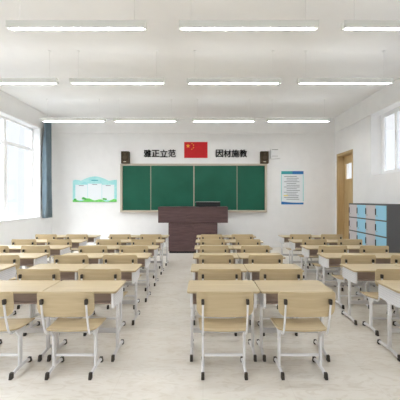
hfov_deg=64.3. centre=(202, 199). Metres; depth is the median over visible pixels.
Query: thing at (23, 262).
tray
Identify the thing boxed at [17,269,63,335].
chair
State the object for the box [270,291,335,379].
chair
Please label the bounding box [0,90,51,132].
trim
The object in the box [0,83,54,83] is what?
diffuser
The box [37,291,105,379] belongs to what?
chair
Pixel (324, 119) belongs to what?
pendant lamp
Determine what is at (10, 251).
tray
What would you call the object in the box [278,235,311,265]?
student desk
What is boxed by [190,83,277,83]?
diffuser
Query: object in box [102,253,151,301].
student desk
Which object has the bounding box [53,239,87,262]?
student desk
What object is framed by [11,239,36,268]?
chair
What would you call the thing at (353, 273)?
student desk
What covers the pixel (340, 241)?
chair
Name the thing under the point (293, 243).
student desk
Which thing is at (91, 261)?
tray
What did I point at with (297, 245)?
tray
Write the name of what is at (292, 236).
chair
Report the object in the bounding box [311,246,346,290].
chair
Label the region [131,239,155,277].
chair
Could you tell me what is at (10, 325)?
chair
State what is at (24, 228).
wall
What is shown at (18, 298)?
tray
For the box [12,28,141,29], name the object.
diffuser
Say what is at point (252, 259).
chair
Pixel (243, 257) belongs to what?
student desk
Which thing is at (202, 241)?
chair
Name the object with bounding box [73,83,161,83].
diffuser
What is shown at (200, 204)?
monitor
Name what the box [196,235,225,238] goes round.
student desk
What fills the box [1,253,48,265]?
student desk
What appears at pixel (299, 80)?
pendant lamp
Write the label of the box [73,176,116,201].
poster
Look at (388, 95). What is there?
trim
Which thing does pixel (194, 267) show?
student desk
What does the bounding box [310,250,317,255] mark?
tray
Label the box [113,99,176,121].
pendant lamp
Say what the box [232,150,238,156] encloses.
wall character
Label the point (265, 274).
chair
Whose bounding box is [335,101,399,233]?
wall
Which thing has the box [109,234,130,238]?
chair
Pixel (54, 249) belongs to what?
student desk
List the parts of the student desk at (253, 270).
panel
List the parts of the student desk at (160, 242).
panel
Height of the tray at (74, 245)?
0.124 m
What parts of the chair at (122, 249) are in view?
backrest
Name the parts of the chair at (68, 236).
backrest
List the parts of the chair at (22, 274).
frame, backrest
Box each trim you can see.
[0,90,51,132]
[52,118,334,133]
[335,78,399,132]
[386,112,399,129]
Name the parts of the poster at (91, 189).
notice panel, notice panel, notice panel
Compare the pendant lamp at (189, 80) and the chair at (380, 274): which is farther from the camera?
the pendant lamp at (189, 80)
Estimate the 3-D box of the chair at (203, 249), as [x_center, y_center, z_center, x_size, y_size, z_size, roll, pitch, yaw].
[0.205,1.281,6.062,0.530,0.858,0.496,0,0,0]
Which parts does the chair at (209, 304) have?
frame, seat, backrest, frame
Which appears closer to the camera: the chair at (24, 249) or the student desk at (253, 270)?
the student desk at (253, 270)
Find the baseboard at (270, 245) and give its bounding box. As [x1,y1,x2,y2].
[87,244,288,246]
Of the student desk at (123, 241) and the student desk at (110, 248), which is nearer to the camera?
the student desk at (110, 248)
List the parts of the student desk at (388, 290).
panel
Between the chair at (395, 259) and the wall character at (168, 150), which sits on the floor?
the chair at (395, 259)
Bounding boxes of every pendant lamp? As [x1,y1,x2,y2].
[0,50,58,84]
[6,0,146,30]
[41,99,105,121]
[69,50,164,84]
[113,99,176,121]
[179,20,318,30]
[187,50,281,83]
[192,99,255,121]
[266,99,330,121]
[297,50,392,83]
[341,20,399,30]
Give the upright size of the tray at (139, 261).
0.124 m
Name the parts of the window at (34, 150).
sill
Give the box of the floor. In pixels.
[0,247,399,399]
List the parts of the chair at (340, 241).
backrest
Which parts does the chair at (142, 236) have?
backrest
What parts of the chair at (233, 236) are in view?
backrest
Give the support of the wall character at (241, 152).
attached to the wall at (80, 157)
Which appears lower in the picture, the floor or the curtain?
the floor
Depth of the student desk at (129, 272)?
4.50 m
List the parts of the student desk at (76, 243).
panel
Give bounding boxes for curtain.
[39,118,51,217]
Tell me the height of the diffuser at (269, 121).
0.011 m
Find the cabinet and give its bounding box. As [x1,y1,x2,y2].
[349,203,399,252]
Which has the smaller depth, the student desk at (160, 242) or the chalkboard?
the student desk at (160, 242)
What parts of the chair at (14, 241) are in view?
backrest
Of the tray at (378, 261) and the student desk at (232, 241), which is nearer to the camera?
the tray at (378, 261)
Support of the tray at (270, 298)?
on the student desk at (269, 289)
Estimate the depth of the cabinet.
7.89 m
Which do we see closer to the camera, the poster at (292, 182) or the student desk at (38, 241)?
the student desk at (38, 241)
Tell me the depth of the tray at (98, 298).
3.42 m
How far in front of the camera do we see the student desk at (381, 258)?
5.45 m
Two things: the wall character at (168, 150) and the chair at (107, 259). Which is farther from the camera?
the wall character at (168, 150)
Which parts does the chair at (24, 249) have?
backrest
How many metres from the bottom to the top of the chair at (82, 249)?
0.858 m
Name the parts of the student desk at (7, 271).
panel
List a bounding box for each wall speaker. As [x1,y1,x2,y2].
[121,151,129,163]
[260,151,268,163]
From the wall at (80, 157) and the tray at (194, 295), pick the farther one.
the wall at (80, 157)
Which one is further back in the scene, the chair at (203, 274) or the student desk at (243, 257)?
the student desk at (243, 257)
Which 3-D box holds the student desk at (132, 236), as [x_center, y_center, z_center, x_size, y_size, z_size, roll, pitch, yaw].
[-2.066,1.335,8.403,0.766,0.750,0.469,0,0,0]
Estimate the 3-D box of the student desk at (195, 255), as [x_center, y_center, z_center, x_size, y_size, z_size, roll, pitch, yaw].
[0.215,1.335,5.493,0.766,0.750,0.469,0,0,0]
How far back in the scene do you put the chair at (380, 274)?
4.06 m
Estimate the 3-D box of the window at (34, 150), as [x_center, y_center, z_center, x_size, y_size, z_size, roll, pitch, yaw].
[-5.559,-0.890,7.678,0.315,2.980,5.855,0,0,0]
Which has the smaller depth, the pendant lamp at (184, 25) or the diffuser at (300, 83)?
the pendant lamp at (184, 25)
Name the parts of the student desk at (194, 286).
panel, panel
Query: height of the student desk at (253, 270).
0.750 m
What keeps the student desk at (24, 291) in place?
on the floor
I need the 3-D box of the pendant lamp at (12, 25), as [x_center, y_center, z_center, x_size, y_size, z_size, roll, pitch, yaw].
[-1.690,-2.609,4.270,1.856,0.642,0.104,0,0,0]
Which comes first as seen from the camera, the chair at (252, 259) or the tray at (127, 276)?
the tray at (127, 276)
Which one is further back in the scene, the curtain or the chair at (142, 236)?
the curtain
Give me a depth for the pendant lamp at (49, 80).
6.23 m
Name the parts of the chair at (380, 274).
seat, frame, backrest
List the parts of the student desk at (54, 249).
panel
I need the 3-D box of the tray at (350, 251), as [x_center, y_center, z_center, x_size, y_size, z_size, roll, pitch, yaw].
[3.196,1.046,6.307,0.644,0.124,0.070,0,0,0]
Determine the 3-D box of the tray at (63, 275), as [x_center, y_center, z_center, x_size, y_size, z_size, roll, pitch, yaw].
[-2.066,1.046,4.367,0.644,0.124,0.070,0,0,0]
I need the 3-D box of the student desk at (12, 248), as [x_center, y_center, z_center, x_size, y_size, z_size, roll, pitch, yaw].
[-3.916,1.335,6.463,0.766,0.750,0.469,0,0,0]
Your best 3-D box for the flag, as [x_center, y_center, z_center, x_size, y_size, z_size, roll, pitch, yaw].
[-0.257,-1.782,11.440,0.840,0.576,0.018,0,0,0]
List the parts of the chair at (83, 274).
backrest, frame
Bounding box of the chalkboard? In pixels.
[120,164,266,211]
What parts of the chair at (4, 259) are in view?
backrest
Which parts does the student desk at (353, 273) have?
panel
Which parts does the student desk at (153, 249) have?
panel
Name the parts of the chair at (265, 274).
backrest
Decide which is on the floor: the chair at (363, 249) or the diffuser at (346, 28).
the chair at (363, 249)
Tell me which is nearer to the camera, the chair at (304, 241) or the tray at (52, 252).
the tray at (52, 252)
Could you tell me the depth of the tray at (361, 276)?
4.39 m
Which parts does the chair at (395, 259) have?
backrest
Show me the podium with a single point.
(185, 223)
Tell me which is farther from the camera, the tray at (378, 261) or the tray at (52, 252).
the tray at (52, 252)
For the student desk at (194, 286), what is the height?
0.750 m
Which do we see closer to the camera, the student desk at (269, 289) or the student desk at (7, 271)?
the student desk at (269, 289)
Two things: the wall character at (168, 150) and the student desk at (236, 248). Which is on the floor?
the student desk at (236, 248)
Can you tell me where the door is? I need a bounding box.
[337,149,352,238]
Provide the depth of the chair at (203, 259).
4.87 m
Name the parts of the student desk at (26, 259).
panel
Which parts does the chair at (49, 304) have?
frame, backrest, seat, frame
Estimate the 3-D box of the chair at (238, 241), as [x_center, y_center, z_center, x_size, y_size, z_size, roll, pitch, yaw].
[0.965,1.281,7.032,0.530,0.858,0.496,0,0,0]
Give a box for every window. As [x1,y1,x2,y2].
[0,111,39,221]
[381,107,399,173]
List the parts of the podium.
panel, panel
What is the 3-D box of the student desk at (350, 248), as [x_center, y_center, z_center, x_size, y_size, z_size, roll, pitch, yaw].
[3.196,1.335,6.463,0.766,0.750,0.469,0,0,0]
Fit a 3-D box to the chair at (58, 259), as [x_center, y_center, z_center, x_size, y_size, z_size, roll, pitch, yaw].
[-2.032,1.281,5.092,0.530,0.858,0.496,0,0,0]
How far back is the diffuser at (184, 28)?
4.27 m
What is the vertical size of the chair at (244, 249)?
0.858 m
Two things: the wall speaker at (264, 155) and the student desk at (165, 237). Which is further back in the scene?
the wall speaker at (264, 155)
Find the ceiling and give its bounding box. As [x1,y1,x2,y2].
[0,0,399,117]
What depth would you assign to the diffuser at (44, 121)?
9.34 m
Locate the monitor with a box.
[196,202,219,206]
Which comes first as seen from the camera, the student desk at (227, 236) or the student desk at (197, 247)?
the student desk at (197, 247)
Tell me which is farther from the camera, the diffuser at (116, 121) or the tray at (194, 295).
the diffuser at (116, 121)
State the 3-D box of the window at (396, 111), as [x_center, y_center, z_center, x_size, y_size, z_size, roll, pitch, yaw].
[5.073,-1.528,5.948,0.060,1.704,6.096,0,0,0]
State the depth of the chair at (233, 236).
7.78 m
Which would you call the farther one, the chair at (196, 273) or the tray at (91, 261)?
the tray at (91, 261)
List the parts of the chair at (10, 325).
backrest, frame, seat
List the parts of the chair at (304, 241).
backrest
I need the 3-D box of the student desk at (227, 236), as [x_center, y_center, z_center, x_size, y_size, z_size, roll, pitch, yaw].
[0.989,1.335,8.403,0.766,0.750,0.469,0,0,0]
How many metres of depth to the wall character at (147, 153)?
11.41 m
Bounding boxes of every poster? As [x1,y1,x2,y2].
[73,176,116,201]
[281,171,303,204]
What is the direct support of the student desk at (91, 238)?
on the floor
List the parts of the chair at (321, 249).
frame, seat, backrest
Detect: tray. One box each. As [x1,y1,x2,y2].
[9,250,20,252]
[13,294,36,303]
[20,259,33,265]
[50,250,59,255]
[60,272,74,280]
[72,243,78,247]
[88,259,97,263]
[94,294,110,303]
[121,272,131,280]
[137,259,144,265]
[193,294,196,303]
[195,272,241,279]
[252,272,259,280]
[266,294,277,303]
[295,243,301,247]
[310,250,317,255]
[329,259,340,265]
[349,250,359,252]
[357,272,374,280]
[376,259,390,263]
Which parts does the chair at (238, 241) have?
backrest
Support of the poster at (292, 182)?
attached to the wall at (80, 157)
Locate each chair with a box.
[0,246,8,252]
[0,255,22,308]
[0,291,34,379]
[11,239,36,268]
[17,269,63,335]
[21,246,53,267]
[35,234,56,260]
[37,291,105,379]
[47,239,71,260]
[54,255,88,263]
[66,234,87,252]
[78,246,106,252]
[78,269,127,335]
[96,239,120,244]
[103,255,141,308]
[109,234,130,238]
[119,246,150,290]
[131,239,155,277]
[140,234,161,268]
[197,291,253,379]
[198,269,240,335]
[199,255,233,263]
[200,239,224,244]
[200,246,228,252]
[201,234,221,238]
[231,234,252,260]
[235,239,259,263]
[241,246,269,252]
[248,255,282,308]
[258,269,302,335]
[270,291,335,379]
[286,234,310,268]
[297,239,326,277]
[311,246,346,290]
[321,234,342,238]
[332,239,361,274]
[332,255,375,308]
[353,246,388,290]
[360,269,399,335]
[390,255,399,308]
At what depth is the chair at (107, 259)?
4.87 m
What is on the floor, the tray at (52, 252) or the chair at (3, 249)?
the chair at (3, 249)
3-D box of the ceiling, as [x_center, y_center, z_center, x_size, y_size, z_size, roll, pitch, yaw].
[-0.342,-3.005,4.125,11.190,0.150,15.050,0,0,0]
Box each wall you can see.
[0,110,51,244]
[52,134,348,243]
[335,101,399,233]
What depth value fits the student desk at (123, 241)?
7.30 m
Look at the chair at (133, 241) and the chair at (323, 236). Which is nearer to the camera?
the chair at (133, 241)
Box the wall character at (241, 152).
[239,150,246,156]
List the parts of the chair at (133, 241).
backrest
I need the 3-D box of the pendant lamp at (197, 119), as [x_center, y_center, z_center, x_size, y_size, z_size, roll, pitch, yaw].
[0.610,-2.609,9.340,1.856,0.642,0.104,0,0,0]
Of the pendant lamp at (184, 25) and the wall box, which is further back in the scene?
the wall box
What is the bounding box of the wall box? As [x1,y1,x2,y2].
[270,149,279,158]
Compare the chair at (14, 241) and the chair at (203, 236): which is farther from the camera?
the chair at (203, 236)
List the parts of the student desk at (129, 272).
panel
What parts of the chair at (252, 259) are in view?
backrest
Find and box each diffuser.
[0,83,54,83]
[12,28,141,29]
[44,121,103,121]
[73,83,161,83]
[116,121,174,121]
[184,28,312,29]
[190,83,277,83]
[194,121,252,121]
[269,121,327,121]
[300,83,388,83]
[346,28,399,29]
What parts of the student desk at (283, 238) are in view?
panel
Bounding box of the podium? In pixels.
[158,206,227,252]
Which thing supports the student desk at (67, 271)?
on the floor
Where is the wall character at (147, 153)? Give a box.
[144,150,150,156]
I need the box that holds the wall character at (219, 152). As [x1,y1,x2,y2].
[216,150,222,156]
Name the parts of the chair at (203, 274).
backrest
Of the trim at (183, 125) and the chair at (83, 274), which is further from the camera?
the trim at (183, 125)
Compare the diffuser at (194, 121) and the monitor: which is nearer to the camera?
the diffuser at (194, 121)
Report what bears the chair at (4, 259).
on the floor
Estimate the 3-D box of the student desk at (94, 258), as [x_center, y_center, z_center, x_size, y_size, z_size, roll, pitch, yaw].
[-2.066,1.335,5.493,0.766,0.750,0.469,0,0,0]
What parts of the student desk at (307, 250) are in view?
panel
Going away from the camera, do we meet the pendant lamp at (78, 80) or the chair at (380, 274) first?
the chair at (380, 274)
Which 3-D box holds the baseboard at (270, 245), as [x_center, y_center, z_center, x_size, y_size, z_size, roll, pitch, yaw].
[-0.342,1.665,11.444,10.190,0.089,0.012,0,0,0]
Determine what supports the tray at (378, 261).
on the student desk at (381, 258)
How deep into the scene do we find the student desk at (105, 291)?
3.53 m
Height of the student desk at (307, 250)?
0.750 m
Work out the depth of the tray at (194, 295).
3.42 m
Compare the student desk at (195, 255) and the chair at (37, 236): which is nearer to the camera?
the student desk at (195, 255)
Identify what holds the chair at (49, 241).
on the floor
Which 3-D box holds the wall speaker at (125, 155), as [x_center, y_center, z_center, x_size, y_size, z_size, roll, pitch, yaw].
[-2.765,-1.495,11.341,0.280,0.430,0.215,0,0,0]
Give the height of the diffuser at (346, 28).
0.011 m
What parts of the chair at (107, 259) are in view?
backrest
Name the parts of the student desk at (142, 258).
panel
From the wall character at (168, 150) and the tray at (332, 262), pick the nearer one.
the tray at (332, 262)
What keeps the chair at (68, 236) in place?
on the floor
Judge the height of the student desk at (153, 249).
0.750 m
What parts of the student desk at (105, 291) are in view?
panel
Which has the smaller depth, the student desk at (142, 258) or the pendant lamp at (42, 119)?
the student desk at (142, 258)
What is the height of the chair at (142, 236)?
0.858 m
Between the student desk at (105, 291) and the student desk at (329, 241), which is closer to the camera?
the student desk at (105, 291)
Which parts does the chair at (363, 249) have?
backrest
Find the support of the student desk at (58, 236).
on the floor
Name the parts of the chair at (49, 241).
backrest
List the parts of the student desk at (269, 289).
panel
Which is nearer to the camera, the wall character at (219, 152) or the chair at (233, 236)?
the chair at (233, 236)
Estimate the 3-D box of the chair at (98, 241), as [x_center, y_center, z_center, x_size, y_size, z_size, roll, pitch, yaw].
[-2.032,1.281,7.032,0.530,0.858,0.496,0,0,0]
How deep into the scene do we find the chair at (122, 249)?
5.84 m
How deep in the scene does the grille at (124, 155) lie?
11.24 m
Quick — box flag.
[184,142,207,157]
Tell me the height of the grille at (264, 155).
0.310 m
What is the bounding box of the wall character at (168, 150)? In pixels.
[168,150,175,156]
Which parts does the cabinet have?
locker door, locker door, locker door, locker door, locker door, locker door, locker door, locker door, locker door, locker door, locker door, locker door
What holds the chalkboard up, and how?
attached to the wall at (80, 157)
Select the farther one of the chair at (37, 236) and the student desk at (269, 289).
the chair at (37, 236)
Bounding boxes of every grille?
[121,152,127,159]
[261,152,267,159]
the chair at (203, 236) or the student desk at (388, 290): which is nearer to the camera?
the student desk at (388, 290)
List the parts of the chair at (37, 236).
backrest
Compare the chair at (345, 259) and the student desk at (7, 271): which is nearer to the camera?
the student desk at (7, 271)
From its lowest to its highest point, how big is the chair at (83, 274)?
0.858 m
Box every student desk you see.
[0,245,33,272]
[0,264,17,317]
[0,280,60,361]
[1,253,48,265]
[16,239,50,273]
[27,264,89,324]
[34,245,71,255]
[45,280,125,361]
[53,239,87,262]
[57,235,65,238]
[63,253,108,263]
[70,235,100,252]
[83,264,141,324]
[86,245,122,252]
[95,239,131,244]
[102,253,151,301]
[108,235,139,238]
[118,245,159,285]
[129,239,164,274]
[138,235,168,265]
[187,280,259,361]
[191,264,246,324]
[193,253,238,263]
[194,245,232,252]
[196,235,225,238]
[196,239,228,244]
[225,235,255,243]
[228,239,262,262]
[232,245,272,272]
[237,253,285,264]
[244,264,303,324]
[254,280,332,361]
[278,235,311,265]
[288,239,321,269]
[300,245,337,279]
[310,235,320,265]
[317,253,367,299]
[325,239,337,274]
[337,245,373,281]
[340,264,399,324]
[361,253,399,291]
[375,280,399,361]
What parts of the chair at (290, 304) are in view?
frame, seat, backrest, frame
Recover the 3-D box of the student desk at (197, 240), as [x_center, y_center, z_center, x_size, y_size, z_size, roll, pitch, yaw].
[0.215,1.335,7.433,0.766,0.750,0.469,0,0,0]
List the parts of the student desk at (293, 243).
panel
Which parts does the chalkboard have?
fixed panel, sliding panel, edge rail, sliding panel, fixed panel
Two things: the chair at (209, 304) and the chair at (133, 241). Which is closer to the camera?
the chair at (209, 304)
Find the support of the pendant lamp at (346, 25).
hanging from the ceiling
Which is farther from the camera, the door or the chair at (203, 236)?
the door
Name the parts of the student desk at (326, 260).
panel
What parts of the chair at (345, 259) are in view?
seat, frame, backrest, frame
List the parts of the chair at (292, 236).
backrest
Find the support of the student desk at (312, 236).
on the floor
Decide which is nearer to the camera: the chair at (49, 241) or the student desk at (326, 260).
the student desk at (326, 260)
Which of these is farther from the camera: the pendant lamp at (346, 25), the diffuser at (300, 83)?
the diffuser at (300, 83)
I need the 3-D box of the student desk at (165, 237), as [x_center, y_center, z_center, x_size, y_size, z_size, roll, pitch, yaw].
[-1.292,1.335,8.403,0.766,0.750,0.469,0,0,0]
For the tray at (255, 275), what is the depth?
4.39 m

